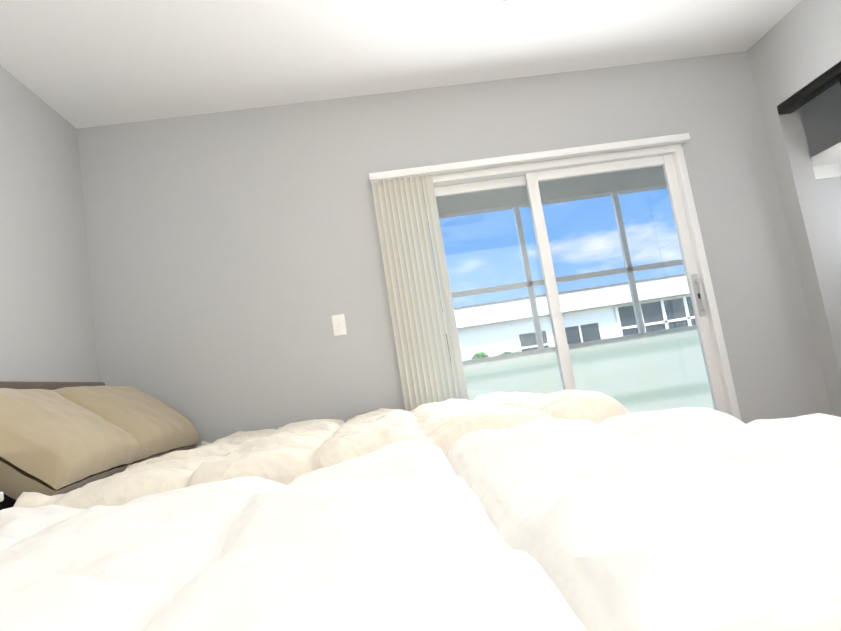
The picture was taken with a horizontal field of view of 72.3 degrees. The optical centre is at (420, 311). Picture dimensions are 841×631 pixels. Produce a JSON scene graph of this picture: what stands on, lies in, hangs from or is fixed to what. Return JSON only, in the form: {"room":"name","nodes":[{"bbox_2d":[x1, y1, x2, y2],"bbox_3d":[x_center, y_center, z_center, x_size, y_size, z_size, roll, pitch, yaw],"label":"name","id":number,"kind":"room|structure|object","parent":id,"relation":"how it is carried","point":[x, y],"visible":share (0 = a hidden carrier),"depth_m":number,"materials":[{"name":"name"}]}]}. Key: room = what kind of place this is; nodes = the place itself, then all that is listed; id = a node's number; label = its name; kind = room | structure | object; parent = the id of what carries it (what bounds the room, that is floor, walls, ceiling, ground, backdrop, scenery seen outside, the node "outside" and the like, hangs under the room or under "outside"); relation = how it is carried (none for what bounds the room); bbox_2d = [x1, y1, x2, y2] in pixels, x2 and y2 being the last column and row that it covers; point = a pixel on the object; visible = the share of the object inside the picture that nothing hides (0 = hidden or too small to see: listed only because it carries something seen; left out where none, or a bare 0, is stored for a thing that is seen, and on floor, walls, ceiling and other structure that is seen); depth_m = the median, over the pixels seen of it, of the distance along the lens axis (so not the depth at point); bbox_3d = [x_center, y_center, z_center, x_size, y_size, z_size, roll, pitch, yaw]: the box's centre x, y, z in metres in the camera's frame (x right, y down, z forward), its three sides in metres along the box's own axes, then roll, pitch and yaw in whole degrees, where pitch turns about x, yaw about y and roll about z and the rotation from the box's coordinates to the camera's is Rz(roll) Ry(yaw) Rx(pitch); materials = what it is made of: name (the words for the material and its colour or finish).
{"room":"bedroom","nodes":[
{"label":"bedroom","id":0,"kind":"room"},
{"bbox_2d":[0,66,98,381],"bbox_3d":[-1.673,-0.057,1.125,0.130,2.440,4.170,-8,-7,-5],"label":"wall","id":1,"kind":"structure","parent":0,"point":[47,330],"depth_m":2.70,"materials":[{"name":"grey paint"}]},
{"bbox_2d":[0,0,801,128],"bbox_3d":[0.524,-1.655,1.465,4.980,0.100,4.170,-8,-7,-5],"label":"ceiling","id":2,"kind":"structure","parent":0,"point":[77,64],"depth_m":2.87,"materials":[{"name":"white paint"}]},
{"bbox_2d":[77,51,840,448],"bbox_3d":[0.658,-0.164,3.325,4.850,2.440,0.130,-8,-7,-5],"label":"wall","id":3,"kind":"structure","parent":0,"point":[235,261],"depth_m":3.24,"materials":[{"name":"grey paint"}]},
{"bbox_2d":[331,314,346,335],"bbox_3d":[-0.447,0.075,3.151,0.070,0.116,0.016,-8,-7,-5],"label":"switch plate","id":4,"kind":"object","parent":3,"relation":"attached to","point":[339,325],"visible":1,"depth_m":3.15,"materials":[{"name":"white plastic"}]},
{"bbox_2d":[369,133,689,410],"bbox_3d":[0.782,0.024,3.204,1.880,1.885,0.075,-8,-7,-5],"label":"vertical blinds","id":5,"kind":"object","parent":3,"relation":"attached to","point":[424,357],"visible":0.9,"depth_m":3.19,"materials":[{"name":"white plastic"}]},
{"bbox_2d":[376,143,741,420],"bbox_3d":[0.788,0.081,3.288,1.830,1.910,0.147,-8,-7,-5],"label":"door frame","id":6,"kind":"structure","parent":3,"relation":"attached to","point":[669,158],"depth_m":3.33,"materials":[{"name":"white plastic"}]},
{"bbox_2d":[747,0,840,416],"bbox_3d":[2.371,-0.652,1.453,0.130,2.440,3.910,-8,-7,-5],"label":"wall","id":7,"kind":"structure","parent":0,"point":[795,49],"depth_m":3.26,"materials":[{"name":"grey paint"}]},
{"bbox_2d":[777,62,840,114],"bbox_3d":[2.305,-0.293,2.565,0.084,2.011,1.342,-8,-7,-5],"label":"sliding doors","id":8,"kind":"structure","parent":7,"relation":"in","point":[829,78],"depth_m":3.09,"materials":[{"name":"brown metal"}]},
{"bbox_3d":[0.914,0.838,1.173,4.980,0.100,4.170,-8,-7,-5],"label":"floor","id":9,"kind":"structure","parent":0,"visible":0},
{"bbox_2d":[0,491,3,501],"bbox_3d":[-1.218,0.793,1.248,0.480,0.660,0.356,-8,-7,-5],"label":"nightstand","id":10,"kind":"object","parent":9,"relation":"on","point":[1,496],"visible":0.19,"depth_m":1.47,"materials":[{"name":"white"}]},
{"bbox_2d":[0,381,628,509],"bbox_3d":[-0.474,0.610,2.203,2.169,1.010,1.581,-8,-7,-5],"label":"bed","id":11,"kind":"object","parent":9,"relation":"on","point":[82,445],"visible":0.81,"depth_m":1.77,"materials":[{"name":"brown fabric"}]},
{"bbox_2d":[0,407,840,630],"bbox_3d":[-0.366,0.386,0.427,2.164,1.010,1.636,-8,-7,-5],"label":"comforter","id":12,"kind":"object","parent":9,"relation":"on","point":[692,519],"visible":1,"depth_m":0.50,"materials":[{"name":"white fabric"}]},
{"label":"outside","id":13,"kind":"structure","parent":0,"visible":0},
{"bbox_3d":[-2.398,7.126,23.897,120.000,0.200,130.000,-8,-7,-5],"label":"ground","id":14,"kind":"structure","parent":13,"visible":0},
{"bbox_2d":[471,351,518,359],"bbox_3d":[1.946,2.897,12.580,1.601,4.164,1.437,-8,-7,-5],"label":"tree","id":15,"kind":"object","parent":14,"relation":"on","point":[483,355],"depth_m":12.59,"materials":[{"name":"green plant"}]},
{"bbox_2d":[442,274,695,360],"bbox_3d":[12.168,1.855,24.785,30.240,5.870,11.370,-8,-7,-5],"label":"building","id":16,"kind":"structure","parent":14,"relation":"on","point":[645,304],"depth_m":19.04,"materials":[{"name":"white"}]},
{"bbox_3d":[2.741,-0.587,2.504,0.750,2.440,1.860,-8,-7,-5],"label":"wall","id":17,"kind":"structure","parent":0,"visible":0},
{"bbox_2d":[811,142,840,179],"bbox_3d":[2.505,-0.951,2.601,0.395,0.120,1.726,-8,-7,-5],"label":"closet shelf","id":18,"kind":"object","parent":17,"relation":"attached to","point":[826,163],"visible":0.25,"depth_m":3.41,"materials":[{"name":"white"}]},
{"bbox_3d":[1.103,1.249,3.847,5.000,0.150,1.196,-8,-7,-5],"label":"floor","id":19,"kind":"structure","parent":0,"visible":0},
{"bbox_2d":[424,165,713,412],"bbox_3d":[0.906,-0.003,3.993,5.200,2.700,1.196,-8,-7,-5],"label":"balcony","id":20,"kind":"object","parent":19,"relation":"on","point":[541,385],"depth_m":4.51,"materials":[{"name":"white"}]}
]}

